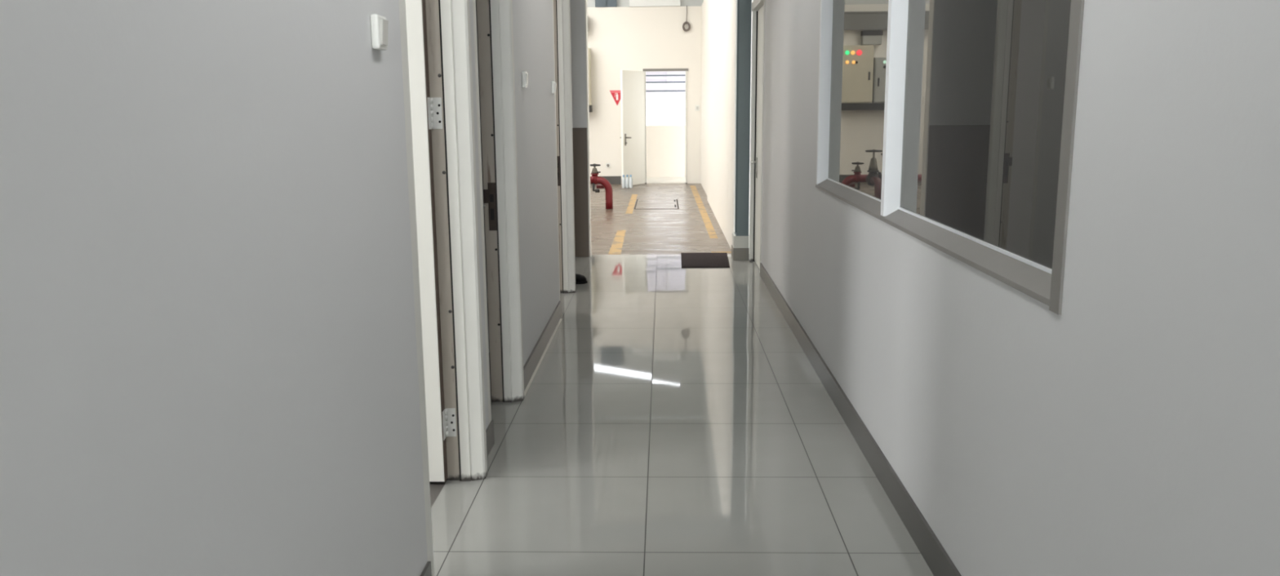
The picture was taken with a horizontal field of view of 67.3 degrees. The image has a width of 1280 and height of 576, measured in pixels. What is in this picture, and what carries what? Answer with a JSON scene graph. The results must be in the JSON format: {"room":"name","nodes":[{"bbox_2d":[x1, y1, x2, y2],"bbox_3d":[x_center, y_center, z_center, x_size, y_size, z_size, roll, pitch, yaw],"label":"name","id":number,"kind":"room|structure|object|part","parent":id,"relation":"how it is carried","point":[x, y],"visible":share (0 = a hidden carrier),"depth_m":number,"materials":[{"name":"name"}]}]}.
{"room":"corridor","nodes":[
{"label":"corridor","id":0,"kind":"room"},
{"bbox_2d":[0,0,559,575],"bbox_3d":[-1.254,-0.184,0.795,1.255,2.700,15.570,0,11,1],"label":"wall","id":1,"kind":"structure","parent":0,"point":[209,366],"depth_m":1.40,"materials":[{"name":"light grey painted plaster"}]},
{"bbox_2d":[370,13,388,50],"bbox_3d":[-0.581,-0.572,2.153,0.025,0.075,0.070,0,11,1],"label":"light switch","id":2,"kind":"object","parent":1,"relation":"attached to","point":[379,24],"visible":1,"depth_m":2.13,"materials":[{"name":"white plastic"}]},
{"bbox_2d":[398,0,487,575],"bbox_3d":[-1.027,-0.299,2.883,0.905,2.160,0.887,0,11,1],"label":"door","id":3,"kind":"structure","parent":1,"relation":"in","point":[436,38],"depth_m":3.26,"materials":[{"name":"beige paint"}]},
{"bbox_3d":[-0.626,-0.196,2.473,0.082,2.100,0.062,0,11,1],"label":"casing","id":4,"kind":"part","parent":3,"relation":"part of","materials":[{"name":"white paint"}]},
{"bbox_3d":[-0.606,-0.346,3.281,0.082,2.100,0.066,0,11,1],"label":"casing","id":5,"kind":"part","parent":3,"relation":"part of","materials":[{"name":"white paint"}]},
{"bbox_2d":[420,300,561,575],"bbox_3d":[-0.661,1.322,-0.223,0.048,0.100,13.048,0,11,1],"label":"baseboard","id":6,"kind":"structure","parent":1,"relation":"attached to","point":[531,363],"depth_m":4.89,"materials":[{"name":"grey tile"}]},
{"bbox_2d":[472,0,524,423],"bbox_3d":[-0.623,-0.492,3.903,0.147,2.160,0.682,0,11,1],"label":"door","id":7,"kind":"structure","parent":1,"relation":"in","point":[495,17],"depth_m":4.19,"materials":[{"name":"beige paint"}]},
{"bbox_3d":[-0.618,-0.406,3.603,0.042,2.100,0.062,0,11,1],"label":"casing","id":8,"kind":"part","parent":7,"relation":"part of","materials":[{"name":"white paint"}]},
{"bbox_3d":[-0.657,-0.356,4.212,0.052,0.210,0.010,0,11,1],"label":"strike plate","id":9,"kind":"part","parent":7,"relation":"part of","materials":[{"name":"metal"}]},
{"bbox_3d":[-0.584,-0.519,4.210,0.082,2.100,0.066,0,11,1],"label":"casing","id":10,"kind":"part","parent":7,"relation":"part of","materials":[{"name":"white paint"}]},
{"bbox_2d":[521,71,528,87],"bbox_3d":[-0.549,-0.998,4.599,0.025,0.075,0.070,0,11,1],"label":"light switch","id":11,"kind":"object","parent":1,"relation":"attached to","point":[524,74],"visible":1,"depth_m":4.57,"materials":[{"name":"white plastic"}]},
{"bbox_2d":[551,80,556,93],"bbox_3d":[-0.519,-1.213,5.810,0.025,0.075,0.070,0,11,1],"label":"light switch","id":12,"kind":"object","parent":1,"relation":"attached to","point":[553,83],"visible":1,"depth_m":5.78,"materials":[{"name":"white plastic"}]},
{"bbox_2d":[552,0,575,300],"bbox_3d":[-0.560,-0.960,6.419,0.142,2.160,0.842,0,11,1],"label":"door","id":13,"kind":"structure","parent":1,"relation":"in","point":[561,8],"depth_m":6.76,"materials":[{"name":"beige paint"}]},
{"bbox_3d":[-0.553,-0.859,6.041,0.054,2.100,0.062,0,11,1],"label":"casing","id":14,"kind":"part","parent":13,"relation":"part of","materials":[{"name":"white paint"}]},
{"bbox_3d":[-0.594,-0.829,6.809,0.052,0.210,0.010,0,11,1],"label":"strike plate","id":15,"kind":"part","parent":13,"relation":"part of","materials":[{"name":"metal"}]},
{"bbox_2d":[584,0,591,257],"bbox_3d":[-0.461,-1.552,8.508,0.010,2.560,0.138,0,11,1],"label":"trim","id":16,"kind":"structure","parent":1,"relation":"attached to","point":[585,1],"depth_m":8.49,"materials":[{"name":"beige paint"}]},
{"bbox_2d":[475,0,489,352],"bbox_3d":[-2.323,-0.577,2.955,3.212,2.700,8.010,0,11,1],"label":"wall","id":17,"kind":"structure","parent":0,"point":[476,0],"depth_m":5.09,"materials":[{"name":"white paint"}]},
{"bbox_2d":[569,0,589,244],"bbox_3d":[-1.905,-2.305,7.584,5.830,4.400,1.740,0,11,1],"label":"wall","id":18,"kind":"structure","parent":0,"point":[577,7],"depth_m":8.37,"materials":[{"name":"light grey painted plaster"},{"name":"dark grey paint"}]},
{"bbox_2d":[572,128,589,257],"bbox_3d":[-1.076,-0.845,8.586,1.226,1.150,0.004,0,11,1],"label":"dado","id":19,"kind":"object","parent":18,"relation":"attached to","point":[580,152],"visible":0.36,"depth_m":8.57,"materials":[{"name":"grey paint"}]},
{"bbox_2d":[586,6,701,183],"bbox_3d":[-1.757,-3.366,16.993,5.665,3.050,0.150,0,11,1],"label":"wall","id":20,"kind":"structure","parent":0,"point":[638,38],"depth_m":16.76,"materials":[{"name":"beige paint"}]},
{"bbox_2d":[587,48,591,105],"bbox_3d":[-1.206,-3.670,16.712,0.693,0.970,0.262,0,11,1],"label":"electrical panel","id":21,"kind":"object","parent":20,"relation":"attached to","point":[588,49],"visible":0.11,"depth_m":16.66,"materials":[{"name":"beige metal"}]},
{"bbox_3d":[-1.208,-3.652,16.619,0.663,0.940,0.013,0,11,1],"label":"panel door","id":22,"kind":"part","parent":21,"relation":"part of","materials":[{"name":"white metal"}]},
{"bbox_2d":[589,105,592,112],"bbox_3d":[-1.568,-3.130,16.823,1.450,0.115,0.259,0,11,1],"label":"channel","id":23,"kind":"object","parent":20,"relation":"attached to","point":[590,106],"visible":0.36,"depth_m":16.69,"materials":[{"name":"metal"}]},
{"bbox_2d":[590,176,621,184],"bbox_3d":[-2.407,-1.919,17.195,4.145,0.140,0.012,0,11,1],"label":"baseboard","id":24,"kind":"structure","parent":20,"relation":"attached to","point":[612,180],"depth_m":17.14,"materials":[{"name":"grey tile"}]},
{"bbox_2d":[595,0,617,7],"bbox_3d":[-0.590,-5.031,16.591,0.370,0.348,0.065,0,11,1],"label":"bracket","id":25,"kind":"object","parent":20,"relation":"on","point":[598,3],"visible":1,"depth_m":16.59,"materials":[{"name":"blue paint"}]},
{"bbox_2d":[605,163,610,168],"bbox_3d":[-0.569,-2.183,17.100,0.080,0.080,0.015,0,11,1],"label":"wall outlet","id":26,"kind":"object","parent":20,"relation":"attached to","point":[607,165],"visible":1,"depth_m":17.10,"materials":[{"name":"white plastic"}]},
{"bbox_2d":[609,90,620,105],"bbox_3d":[-0.402,-3.338,16.884,0.270,0.267,0.007,0,11,1],"label":"fire extinguisher sign","id":27,"kind":"object","parent":20,"relation":"attached to","point":[615,95],"visible":0.91,"depth_m":16.88,"materials":[{"name":"red plastic"}]},
{"bbox_2d":[620,68,688,185],"bbox_3d":[0.171,-2.820,16.837,1.394,2.002,0.518,-7,12,-30],"label":"door","id":28,"kind":"structure","parent":20,"relation":"in","point":[633,83],"depth_m":16.65,"materials":[{"name":"white paint"}]},
{"bbox_2d":[645,71,684,100],"bbox_3d":[0.517,-3.550,19.254,2.940,2.550,0.110,0,11,1],"label":"window","id":29,"kind":"structure","parent":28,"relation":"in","point":[660,86],"depth_m":19.16,"materials":[{"name":"white glass"}]},
{"bbox_3d":[0.510,-4.220,19.084,2.900,0.024,0.020,0,11,1],"label":"rail","id":30,"kind":"part","parent":29,"relation":"part of","materials":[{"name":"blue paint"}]},
{"bbox_3d":[0.512,-4.093,19.107,2.900,0.024,0.020,0,11,1],"label":"rail","id":31,"kind":"part","parent":29,"relation":"part of","materials":[{"name":"white metal"}]},
{"bbox_3d":[0.513,-3.925,19.138,2.900,0.024,0.020,0,11,1],"label":"rail","id":32,"kind":"part","parent":29,"relation":"part of","materials":[{"name":"white metal"}]},
{"bbox_3d":[0.561,-4.305,19.128,0.060,1.020,0.080,0,11,1],"label":"post","id":33,"kind":"part","parent":29,"relation":"part of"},
{"bbox_3d":[0.455,-2.847,17.004,0.753,1.990,0.112,0,11,1],"label":"frame","id":34,"kind":"part","parent":28,"relation":"part of","materials":[{"name":"white paint"}]},
{"bbox_2d":[629,0,679,7],"bbox_3d":[0.256,-4.937,16.588,0.880,0.145,0.065,0,11,1],"label":"window","id":35,"kind":"structure","parent":20,"relation":"on","point":[633,3],"depth_m":16.56,"materials":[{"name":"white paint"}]},
{"bbox_2d":[682,5,690,31],"bbox_3d":[0.802,-4.650,16.585,0.140,0.438,0.048,0,11,1],"label":"cable coil","id":36,"kind":"object","parent":20,"relation":"hanging from","point":[684,23],"visible":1,"depth_m":16.59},
{"bbox_2d":[695,105,699,111],"bbox_3d":[1.010,-3.159,16.879,0.075,0.100,0.016,0,11,1],"label":"light switch","id":37,"kind":"object","parent":20,"relation":"attached to","point":[697,107],"visible":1,"depth_m":16.87,"materials":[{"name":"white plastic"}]},
{"bbox_2d":[586,0,703,7],"bbox_3d":[-1.737,-5.529,16.585,5.740,1.350,0.040,0,11,1],"label":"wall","id":38,"kind":"structure","parent":0,"point":[590,3],"depth_m":16.63,"materials":[{"name":"beige paint"}]},
{"bbox_2d":[429,182,933,575],"bbox_3d":[-1.950,0.392,5.385,5.830,0.102,24.350,0,11,1],"label":"floor","id":39,"kind":"structure","parent":0,"point":[673,421],"depth_m":3.77,"materials":[{"name":"grey tile"}]},
{"bbox_2d":[524,319,562,397],"bbox_3d":[-0.521,0.351,5.272,0.014,0.002,1.690,0,11,1],"label":"floor strip","id":40,"kind":"object","parent":39,"relation":"on","point":[560,320],"visible":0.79,"depth_m":5.13,"materials":[{"name":"tile"}]},
{"bbox_2d":[575,274,586,284],"bbox_3d":[-0.538,-0.077,7.359,0.268,0.080,0.095,0,11,1],"label":"shoe","id":41,"kind":"object","parent":39,"relation":"on","point":[580,279],"visible":0.18,"depth_m":7.32,"materials":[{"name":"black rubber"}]},
{"bbox_2d":[590,164,613,208],"bbox_3d":[-1.133,-1.388,12.543,1.520,0.775,0.806,0,11,1],"label":"pipe","id":42,"kind":"object","parent":39,"relation":"on","point":[595,179],"visible":0.35,"depth_m":12.78,"materials":[{"name":"red metal"}]},
{"bbox_2d":[622,174,632,188],"bbox_3d":[-0.215,-1.802,16.254,0.180,0.220,0.120,0,11,1],"label":"pack","id":43,"kind":"object","parent":39,"relation":"on","point":[627,183],"visible":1,"depth_m":16.21,"materials":[{"name":"clear plastic"}]},
{"bbox_2d":[622,175,625,188],"bbox_3d":[-0.276,-1.797,16.226,0.059,0.220,0.059,0,11,1],"label":"bottle","id":44,"kind":"object","parent":43,"relation":"on","point":[624,179],"depth_m":16.21,"materials":[{"name":"white plastic"}]},
{"bbox_2d":[625,175,629,188],"bbox_3d":[-0.216,-1.797,16.224,0.059,0.220,0.059,0,11,1],"label":"bottle","id":45,"kind":"object","parent":43,"relation":"on","point":[627,181],"depth_m":16.21,"materials":[{"name":"white plastic"}]},
{"bbox_2d":[629,175,632,188],"bbox_3d":[-0.155,-1.797,16.223,0.059,0.220,0.059,0,11,1],"label":"bottle","id":46,"kind":"object","parent":43,"relation":"on","point":[630,179],"depth_m":16.21,"materials":[{"name":"white plastic"}]},
{"bbox_2d":[634,199,679,209],"bbox_3d":[0.236,-1.180,13.472,0.600,0.005,1.415,0,11,1],"label":"floor hatch","id":47,"kind":"object","parent":39,"relation":"on","point":[641,204],"visible":1,"depth_m":13.40,"materials":[{"name":"metal"}]},
{"bbox_2d":[680,253,729,267],"bbox_3d":[0.572,-0.248,8.425,0.430,0.010,0.820,0,11,1],"label":"doormat","id":48,"kind":"object","parent":39,"relation":"on","point":[688,260],"visible":1,"depth_m":8.37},
{"bbox_2d":[731,0,751,260],"bbox_3d":[0.870,-2.422,8.125,0.140,4.390,0.222,0,11,1],"label":"steel column","id":49,"kind":"structure","parent":39,"relation":"on","point":[740,238],"depth_m":8.25,"materials":[{"name":"metal"}]},
{"bbox_2d":[701,0,752,249],"bbox_3d":[1.026,-2.600,12.744,0.165,3.050,8.650,0,11,1],"label":"wall","id":50,"kind":"structure","parent":0,"point":[718,17],"depth_m":10.80,"materials":[{"name":"beige paint"}]},
{"bbox_2d":[752,0,1279,575],"bbox_3d":[0.854,-0.192,0.742,0.128,2.700,15.570,0,11,1],"label":"wall","id":51,"kind":"structure","parent":0,"point":[1133,429],"depth_m":1.68,"materials":[{"name":"white paint"}]},
{"bbox_2d":[749,0,764,274],"bbox_3d":[0.987,-1.239,7.829,0.128,2.170,0.780,0,11,1],"label":"door","id":52,"kind":"structure","parent":51,"relation":"in","point":[757,6],"depth_m":8.00,"materials":[{"name":"beige paint"}]},
{"bbox_3d":[0.956,-1.006,8.051,0.054,0.170,0.160,0,11,1],"label":"lever handle","id":53,"kind":"part","parent":52,"relation":"part of","materials":[{"name":"silver metal"}]},
{"bbox_2d":[760,262,961,575],"bbox_3d":[0.782,1.180,0.470,0.011,0.104,14.530,0,11,1],"label":"baseboard","id":54,"kind":"structure","parent":51,"relation":"attached to","point":[931,548],"depth_m":3.48,"materials":[{"name":"grey tile"}]},
{"bbox_2d":[815,0,1084,315],"bbox_3d":[0.892,-0.788,3.256,0.094,1.145,3.039,0,11,1],"label":"window","id":55,"kind":"structure","parent":51,"relation":"in","point":[950,124],"depth_m":2.65,"materials":[{"name":"clear glass"}]},
{"bbox_3d":[0.924,-0.934,4.012,0.005,1.075,1.448,0,11,1],"label":"pane","id":56,"kind":"part","parent":55,"relation":"part of","materials":[{"name":"clear glass"}]},
{"bbox_3d":[0.891,-0.255,3.357,0.084,0.044,3.034,0,11,1],"label":"sill","id":57,"kind":"part","parent":55,"relation":"part of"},
{"bbox_3d":[0.889,-0.668,2.551,0.005,1.065,1.442,0,11,1],"label":"pane","id":58,"kind":"part","parent":55,"relation":"part of","materials":[{"name":"clear glass"}]},
{"label":"outside","id":59,"kind":"structure","parent":0,"visible":0},
{"bbox_2d":[646,177,684,183],"bbox_3d":[0.575,-2.990,23.518,12.000,0.090,12.650,0,11,1],"label":"ground","id":60,"kind":"structure","parent":59,"point":[649,180],"depth_m":18.21,"materials":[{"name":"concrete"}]},
{"bbox_2d":[646,125,684,177],"bbox_3d":[0.461,-2.688,18.896,8.000,1.005,0.150,0,11,1],"label":"wall","id":61,"kind":"structure","parent":60,"relation":"on","point":[665,144],"depth_m":18.82,"materials":[{"name":"beige paint"}]}
]}

